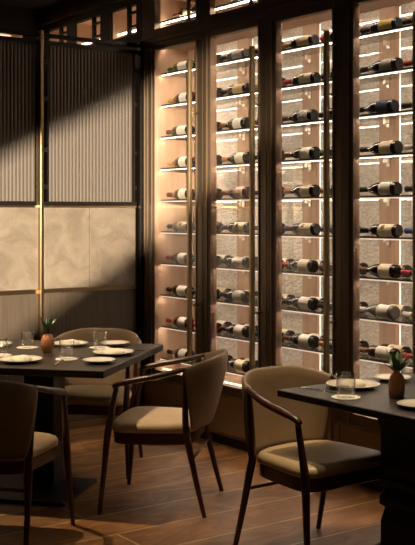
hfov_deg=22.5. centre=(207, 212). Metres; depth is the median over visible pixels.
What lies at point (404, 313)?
wine bottle
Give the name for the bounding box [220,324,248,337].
wine bottle
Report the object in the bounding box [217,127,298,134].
shelf
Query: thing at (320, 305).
wine bottle
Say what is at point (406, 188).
wine bottle
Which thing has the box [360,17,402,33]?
wine bottle
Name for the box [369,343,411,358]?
wine bottle
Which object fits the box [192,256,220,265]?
wine bottle
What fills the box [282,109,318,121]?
wine bottle
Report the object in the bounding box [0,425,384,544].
floor
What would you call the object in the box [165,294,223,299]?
shelf
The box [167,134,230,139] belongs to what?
shelf
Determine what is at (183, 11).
wine bottle
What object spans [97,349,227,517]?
armchair
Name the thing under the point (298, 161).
shelf
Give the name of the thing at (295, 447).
armchair
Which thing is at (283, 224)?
wine bottle
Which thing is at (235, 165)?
shelf
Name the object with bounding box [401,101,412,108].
wine bottle
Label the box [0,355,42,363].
dinner plate
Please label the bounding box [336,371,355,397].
tumbler
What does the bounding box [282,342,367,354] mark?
shelf
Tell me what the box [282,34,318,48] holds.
wine bottle
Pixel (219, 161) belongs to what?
wine bottle
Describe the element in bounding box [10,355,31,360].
folded napkin
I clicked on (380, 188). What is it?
wine bottle
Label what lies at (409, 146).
wine bottle
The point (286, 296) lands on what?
wine bottle
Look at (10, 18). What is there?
wall
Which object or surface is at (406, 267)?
wine bottle
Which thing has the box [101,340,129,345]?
plate
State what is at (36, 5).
ceiling
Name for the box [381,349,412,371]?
leaf sprig
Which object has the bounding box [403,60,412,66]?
wine bottle
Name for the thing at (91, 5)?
trim
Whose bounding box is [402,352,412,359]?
wine bottle
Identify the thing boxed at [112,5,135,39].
display niche
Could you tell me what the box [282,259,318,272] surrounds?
wine bottle
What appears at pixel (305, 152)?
wine bottle
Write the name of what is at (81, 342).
dinner plate
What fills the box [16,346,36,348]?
plate
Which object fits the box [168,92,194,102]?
wine bottle
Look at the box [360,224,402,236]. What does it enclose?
wine bottle
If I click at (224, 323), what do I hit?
wine bottle
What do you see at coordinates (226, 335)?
shelf
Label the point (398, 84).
wine cabinet
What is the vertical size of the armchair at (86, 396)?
0.813 m
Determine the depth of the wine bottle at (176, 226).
7.56 m
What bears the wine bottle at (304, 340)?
on the wine cabinet at (318, 17)
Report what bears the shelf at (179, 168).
attached to the wine cabinet at (168, 40)
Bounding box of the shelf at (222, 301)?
[217,299,286,306]
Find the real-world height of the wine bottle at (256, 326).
0.074 m
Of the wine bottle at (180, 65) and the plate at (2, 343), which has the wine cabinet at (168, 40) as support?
the wine bottle at (180, 65)
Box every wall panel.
[0,28,37,382]
[44,33,136,429]
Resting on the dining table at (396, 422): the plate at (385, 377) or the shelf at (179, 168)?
the plate at (385, 377)
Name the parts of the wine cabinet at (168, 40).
door moulding, door moulding, door moulding, panel, transom moulding, door, panel, transom handle, handle, post, door moulding, rail, panel, stone panel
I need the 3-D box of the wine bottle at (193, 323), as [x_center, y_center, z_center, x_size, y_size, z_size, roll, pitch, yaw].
[-0.010,0.797,7.351,0.074,0.074,0.300,0,0,-36]
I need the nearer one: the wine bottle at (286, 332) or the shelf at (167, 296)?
the wine bottle at (286, 332)
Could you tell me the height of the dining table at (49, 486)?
0.750 m
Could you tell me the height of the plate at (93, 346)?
0.001 m
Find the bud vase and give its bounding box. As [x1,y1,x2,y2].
[389,368,404,397]
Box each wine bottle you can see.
[166,125,193,134]
[166,253,193,263]
[166,285,194,295]
[166,317,194,328]
[167,60,194,71]
[167,156,194,166]
[167,189,194,198]
[167,222,194,231]
[167,348,194,360]
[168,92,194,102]
[173,5,195,17]
[192,121,221,131]
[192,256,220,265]
[192,289,220,299]
[192,322,221,332]
[193,54,221,65]
[193,88,222,98]
[193,155,222,163]
[193,188,222,198]
[193,222,222,232]
[217,255,230,265]
[217,287,230,298]
[217,320,232,331]
[219,117,248,128]
[219,256,248,267]
[219,290,248,302]
[220,48,248,60]
[220,83,248,94]
[220,187,248,197]
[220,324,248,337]
[221,152,248,162]
[221,222,248,232]
[227,359,248,372]
[231,357,257,366]
[239,324,257,336]
[255,77,286,89]
[255,150,285,159]
[255,187,285,196]
[255,223,285,233]
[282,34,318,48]
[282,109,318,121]
[282,258,293,269]
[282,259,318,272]
[282,293,294,305]
[282,296,319,310]
[282,329,294,341]
[282,333,319,347]
[283,147,320,158]
[284,72,320,84]
[284,184,320,196]
[284,223,320,234]
[294,333,322,346]
[304,296,322,308]
[316,260,322,271]
[317,301,331,312]
[318,108,331,117]
[318,262,331,273]
[318,339,331,350]
[319,147,331,156]
[319,185,331,195]
[320,31,331,41]
[320,70,360,79]
[330,339,368,352]
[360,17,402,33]
[360,57,403,72]
[360,99,399,113]
[360,140,402,153]
[360,182,402,195]
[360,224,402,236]
[360,262,368,274]
[360,264,401,277]
[360,301,368,313]
[360,304,399,319]
[360,345,399,360]
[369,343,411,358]
[384,304,412,318]
[397,264,411,277]
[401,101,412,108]
[401,269,412,276]
[402,18,412,24]
[402,311,412,317]
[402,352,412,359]
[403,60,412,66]
[403,144,412,149]
[404,186,412,191]
[404,228,412,233]
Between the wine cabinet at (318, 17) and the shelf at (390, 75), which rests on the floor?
the wine cabinet at (318, 17)
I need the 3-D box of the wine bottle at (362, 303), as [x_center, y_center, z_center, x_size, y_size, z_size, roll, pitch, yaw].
[0.849,0.565,6.340,0.074,0.074,0.300,0,0,-36]
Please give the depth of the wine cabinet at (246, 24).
6.96 m
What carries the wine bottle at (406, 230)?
on the wine cabinet at (398, 84)
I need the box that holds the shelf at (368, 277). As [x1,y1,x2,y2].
[360,275,412,279]
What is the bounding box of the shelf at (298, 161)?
[287,159,374,163]
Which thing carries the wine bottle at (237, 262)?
on the wine cabinet at (246, 24)
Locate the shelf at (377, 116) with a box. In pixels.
[360,113,412,120]
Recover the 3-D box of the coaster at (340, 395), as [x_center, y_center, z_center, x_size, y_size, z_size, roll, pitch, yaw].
[0.601,0.799,4.534,0.130,0.001,0.130,0,0,-36]
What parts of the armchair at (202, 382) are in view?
leg, leg, armrest, seat, seat frame, armrest, leg, backrest, leg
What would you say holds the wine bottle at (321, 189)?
on the wine cabinet at (318, 17)
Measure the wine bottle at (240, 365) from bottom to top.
0.080 m
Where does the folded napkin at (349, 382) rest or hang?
on the dinner plate at (369, 383)
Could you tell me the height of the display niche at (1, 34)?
0.200 m
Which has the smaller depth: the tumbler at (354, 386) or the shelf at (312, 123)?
the tumbler at (354, 386)
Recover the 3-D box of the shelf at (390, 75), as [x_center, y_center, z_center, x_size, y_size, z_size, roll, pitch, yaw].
[1.128,-0.789,5.880,0.233,0.010,0.690,0,0,-36]
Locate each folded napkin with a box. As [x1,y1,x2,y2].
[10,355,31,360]
[60,339,78,344]
[102,348,124,353]
[339,379,365,386]
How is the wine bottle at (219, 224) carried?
on the wine cabinet at (168, 40)
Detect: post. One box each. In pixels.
[36,30,43,340]
[135,41,143,405]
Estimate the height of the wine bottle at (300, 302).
0.080 m
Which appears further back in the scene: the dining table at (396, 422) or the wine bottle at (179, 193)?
the wine bottle at (179, 193)
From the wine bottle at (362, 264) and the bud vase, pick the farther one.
the wine bottle at (362, 264)
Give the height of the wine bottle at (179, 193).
0.080 m
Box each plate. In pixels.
[0,341,11,346]
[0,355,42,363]
[16,346,36,348]
[55,340,87,346]
[83,357,114,363]
[93,348,133,355]
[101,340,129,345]
[326,379,379,389]
[374,374,410,381]
[397,399,414,409]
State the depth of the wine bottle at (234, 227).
7.01 m
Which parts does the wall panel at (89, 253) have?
wood panel, brass rail, brass rail, steel rail, steel rail, steel rail, ribbed glass, brass rail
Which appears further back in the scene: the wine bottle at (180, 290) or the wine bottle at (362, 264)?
the wine bottle at (180, 290)
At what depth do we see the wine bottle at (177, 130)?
7.57 m
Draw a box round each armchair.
[0,380,74,544]
[54,328,142,478]
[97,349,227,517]
[233,365,384,544]
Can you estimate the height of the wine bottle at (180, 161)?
0.080 m
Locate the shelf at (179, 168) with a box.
[178,167,226,170]
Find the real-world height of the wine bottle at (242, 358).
0.074 m
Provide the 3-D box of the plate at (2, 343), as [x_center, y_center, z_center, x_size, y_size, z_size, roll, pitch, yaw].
[-1.264,0.790,6.282,0.176,0.020,0.176,0,0,-36]
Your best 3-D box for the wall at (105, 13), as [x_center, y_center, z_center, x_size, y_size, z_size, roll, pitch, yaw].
[1.567,-0.110,5.455,0.565,3.320,10.200,0,0,-36]
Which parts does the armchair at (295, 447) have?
leg, armrest, backrest, leg, seat, seat frame, leg, armrest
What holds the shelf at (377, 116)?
attached to the wine cabinet at (398, 84)
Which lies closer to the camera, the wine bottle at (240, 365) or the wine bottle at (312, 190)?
the wine bottle at (312, 190)
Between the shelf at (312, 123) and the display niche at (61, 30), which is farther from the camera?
the display niche at (61, 30)
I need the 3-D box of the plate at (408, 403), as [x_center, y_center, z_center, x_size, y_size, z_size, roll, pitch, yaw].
[0.866,0.790,4.287,0.176,0.020,0.176,0,0,-36]
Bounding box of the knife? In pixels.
[298,387,339,392]
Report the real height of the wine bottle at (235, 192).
0.080 m
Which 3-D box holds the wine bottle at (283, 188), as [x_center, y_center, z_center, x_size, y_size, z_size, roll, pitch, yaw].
[0.388,-0.133,6.804,0.074,0.074,0.300,0,0,-36]
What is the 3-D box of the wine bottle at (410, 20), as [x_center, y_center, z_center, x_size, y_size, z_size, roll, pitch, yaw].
[1.181,-1.064,5.702,0.074,0.074,0.300,0,0,-36]
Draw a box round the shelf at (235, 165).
[228,163,292,167]
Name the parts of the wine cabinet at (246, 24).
door moulding, panel, transom moulding, door, rail, post, panel, handle, door moulding, stone panel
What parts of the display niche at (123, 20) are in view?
handle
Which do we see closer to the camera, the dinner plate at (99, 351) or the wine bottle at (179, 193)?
the dinner plate at (99, 351)
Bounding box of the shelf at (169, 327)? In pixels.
[167,325,223,332]
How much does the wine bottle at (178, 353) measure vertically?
0.080 m
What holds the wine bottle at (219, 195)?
on the wine cabinet at (168, 40)
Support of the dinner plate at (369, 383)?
on the dining table at (396, 422)
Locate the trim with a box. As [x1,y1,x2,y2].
[37,0,122,26]
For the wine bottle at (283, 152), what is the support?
on the wine cabinet at (246, 24)
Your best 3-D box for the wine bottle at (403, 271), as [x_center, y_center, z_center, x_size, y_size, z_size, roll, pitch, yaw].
[1.177,0.332,5.714,0.074,0.074,0.300,0,0,-36]
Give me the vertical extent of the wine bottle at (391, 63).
0.080 m
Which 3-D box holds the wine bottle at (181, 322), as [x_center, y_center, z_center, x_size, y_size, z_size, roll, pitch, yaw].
[-0.209,0.794,7.614,0.080,0.080,0.300,0,0,-36]
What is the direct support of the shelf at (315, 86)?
attached to the wine cabinet at (318, 17)
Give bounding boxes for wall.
[0,6,40,38]
[41,0,228,367]
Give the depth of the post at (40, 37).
7.30 m
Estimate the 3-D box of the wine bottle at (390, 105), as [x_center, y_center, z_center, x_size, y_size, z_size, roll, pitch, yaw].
[0.967,-0.602,5.990,0.080,0.080,0.300,0,0,-36]
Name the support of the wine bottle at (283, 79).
on the wine cabinet at (246, 24)
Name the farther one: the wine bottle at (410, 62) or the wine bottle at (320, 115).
the wine bottle at (320, 115)
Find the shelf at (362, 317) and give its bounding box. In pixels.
[360,315,412,322]
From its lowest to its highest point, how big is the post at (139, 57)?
2.830 m
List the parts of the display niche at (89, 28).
handle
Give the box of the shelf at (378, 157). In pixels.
[362,155,412,159]
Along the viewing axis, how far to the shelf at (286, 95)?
6.99 m
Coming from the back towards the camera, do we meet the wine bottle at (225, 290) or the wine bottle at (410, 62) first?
the wine bottle at (225, 290)
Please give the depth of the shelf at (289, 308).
6.44 m
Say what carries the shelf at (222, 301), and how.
attached to the wine cabinet at (246, 24)
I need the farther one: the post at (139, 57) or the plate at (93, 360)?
the post at (139, 57)
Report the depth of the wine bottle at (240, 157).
7.00 m
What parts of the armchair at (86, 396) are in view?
seat, seat frame, backrest, leg, leg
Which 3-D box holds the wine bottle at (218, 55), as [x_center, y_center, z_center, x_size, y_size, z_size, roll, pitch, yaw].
[-0.005,-1.064,7.343,0.074,0.074,0.300,0,0,-35]
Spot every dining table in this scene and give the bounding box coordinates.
[0,339,162,506]
[277,373,414,544]
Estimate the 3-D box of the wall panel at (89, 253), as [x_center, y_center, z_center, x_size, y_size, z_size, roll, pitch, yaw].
[-0.851,0.142,7.581,0.770,2.815,0.040,0,0,-36]
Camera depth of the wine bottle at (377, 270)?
5.91 m
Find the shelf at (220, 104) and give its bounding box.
[169,100,231,108]
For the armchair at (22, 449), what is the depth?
4.73 m
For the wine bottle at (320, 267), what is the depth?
6.29 m
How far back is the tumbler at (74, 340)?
5.71 m
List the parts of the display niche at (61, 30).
handle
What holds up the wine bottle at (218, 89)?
on the wine cabinet at (168, 40)
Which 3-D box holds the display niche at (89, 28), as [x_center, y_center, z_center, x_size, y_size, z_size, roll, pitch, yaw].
[-0.821,-1.465,8.603,0.400,0.230,0.420,0,0,-36]
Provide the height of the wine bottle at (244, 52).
0.074 m
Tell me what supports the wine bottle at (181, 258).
on the wine cabinet at (168, 40)
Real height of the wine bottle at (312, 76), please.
0.074 m
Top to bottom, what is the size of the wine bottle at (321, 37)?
0.074 m
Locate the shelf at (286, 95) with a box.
[217,91,299,101]
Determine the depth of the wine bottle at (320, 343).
6.32 m
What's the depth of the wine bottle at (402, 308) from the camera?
5.94 m
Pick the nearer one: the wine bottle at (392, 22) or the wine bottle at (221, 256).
the wine bottle at (392, 22)
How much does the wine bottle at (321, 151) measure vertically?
0.074 m
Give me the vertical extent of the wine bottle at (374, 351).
0.074 m
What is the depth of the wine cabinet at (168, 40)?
7.69 m
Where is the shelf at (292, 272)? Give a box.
[284,270,370,275]
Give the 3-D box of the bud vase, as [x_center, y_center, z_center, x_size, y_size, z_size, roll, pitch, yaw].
[0.823,0.738,4.537,0.071,0.124,0.071,0,0,-36]
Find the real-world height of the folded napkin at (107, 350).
0.028 m
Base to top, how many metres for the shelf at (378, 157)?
0.010 m
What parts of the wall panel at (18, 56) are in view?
ribbed glass, wood panel, steel rail, steel rail, steel rail, brass rail, brass rail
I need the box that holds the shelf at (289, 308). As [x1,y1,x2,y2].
[282,306,368,314]
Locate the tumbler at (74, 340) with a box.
[59,340,74,358]
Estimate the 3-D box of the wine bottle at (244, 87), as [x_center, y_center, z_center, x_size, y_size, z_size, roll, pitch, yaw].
[0.186,-0.831,7.072,0.074,0.074,0.300,0,0,-35]
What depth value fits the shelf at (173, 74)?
7.66 m
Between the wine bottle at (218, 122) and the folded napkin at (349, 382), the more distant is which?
the wine bottle at (218, 122)
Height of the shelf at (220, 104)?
0.010 m
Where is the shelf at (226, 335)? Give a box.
[217,332,288,342]
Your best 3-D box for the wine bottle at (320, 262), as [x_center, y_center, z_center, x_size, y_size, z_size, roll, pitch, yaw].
[0.649,0.332,6.612,0.074,0.074,0.300,0,0,-36]
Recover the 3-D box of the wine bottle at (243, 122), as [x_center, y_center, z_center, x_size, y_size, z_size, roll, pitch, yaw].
[0.179,-0.602,7.094,0.080,0.080,0.300,0,0,-36]
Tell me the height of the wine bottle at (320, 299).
0.074 m
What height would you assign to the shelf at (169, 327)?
0.010 m
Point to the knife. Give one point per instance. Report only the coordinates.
(298, 387)
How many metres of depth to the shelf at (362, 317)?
5.90 m
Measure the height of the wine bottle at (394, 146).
0.080 m
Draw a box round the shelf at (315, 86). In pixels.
[282,80,375,91]
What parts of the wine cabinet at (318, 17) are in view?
door moulding, transom moulding, door, post, handle, door moulding, panel, stone panel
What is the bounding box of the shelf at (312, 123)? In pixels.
[282,119,375,127]
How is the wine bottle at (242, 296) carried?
on the wine cabinet at (246, 24)
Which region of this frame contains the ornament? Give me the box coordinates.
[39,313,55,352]
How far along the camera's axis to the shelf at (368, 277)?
5.92 m
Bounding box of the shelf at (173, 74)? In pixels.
[165,71,220,77]
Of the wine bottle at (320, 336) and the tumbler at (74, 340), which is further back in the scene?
the wine bottle at (320, 336)
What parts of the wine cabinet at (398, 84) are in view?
door moulding, door, panel, post, stone panel, handle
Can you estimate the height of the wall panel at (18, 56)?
2.815 m
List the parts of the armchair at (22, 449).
backrest, seat frame, leg, seat, armrest, leg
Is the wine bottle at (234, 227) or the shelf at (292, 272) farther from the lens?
the wine bottle at (234, 227)
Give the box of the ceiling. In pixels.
[0,0,71,10]
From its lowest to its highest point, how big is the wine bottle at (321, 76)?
0.074 m
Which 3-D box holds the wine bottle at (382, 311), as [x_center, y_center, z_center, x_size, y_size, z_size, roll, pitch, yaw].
[0.970,0.561,5.991,0.080,0.080,0.300,0,0,-35]
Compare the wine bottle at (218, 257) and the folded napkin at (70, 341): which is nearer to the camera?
the folded napkin at (70, 341)
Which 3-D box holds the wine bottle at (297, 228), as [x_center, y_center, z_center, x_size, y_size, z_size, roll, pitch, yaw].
[0.584,0.099,6.527,0.074,0.074,0.300,0,0,-36]
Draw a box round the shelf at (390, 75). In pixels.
[360,70,412,81]
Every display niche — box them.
[0,33,22,37]
[49,26,66,42]
[76,16,99,44]
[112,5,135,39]
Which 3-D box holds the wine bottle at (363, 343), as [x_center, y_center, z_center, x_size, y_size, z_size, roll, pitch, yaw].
[0.851,0.797,6.337,0.074,0.074,0.300,0,0,-36]
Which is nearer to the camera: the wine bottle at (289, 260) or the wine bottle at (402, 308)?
the wine bottle at (402, 308)
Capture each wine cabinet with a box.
[141,0,238,437]
[201,0,301,454]
[265,0,378,442]
[342,0,414,491]
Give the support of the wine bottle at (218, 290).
on the wine cabinet at (168, 40)

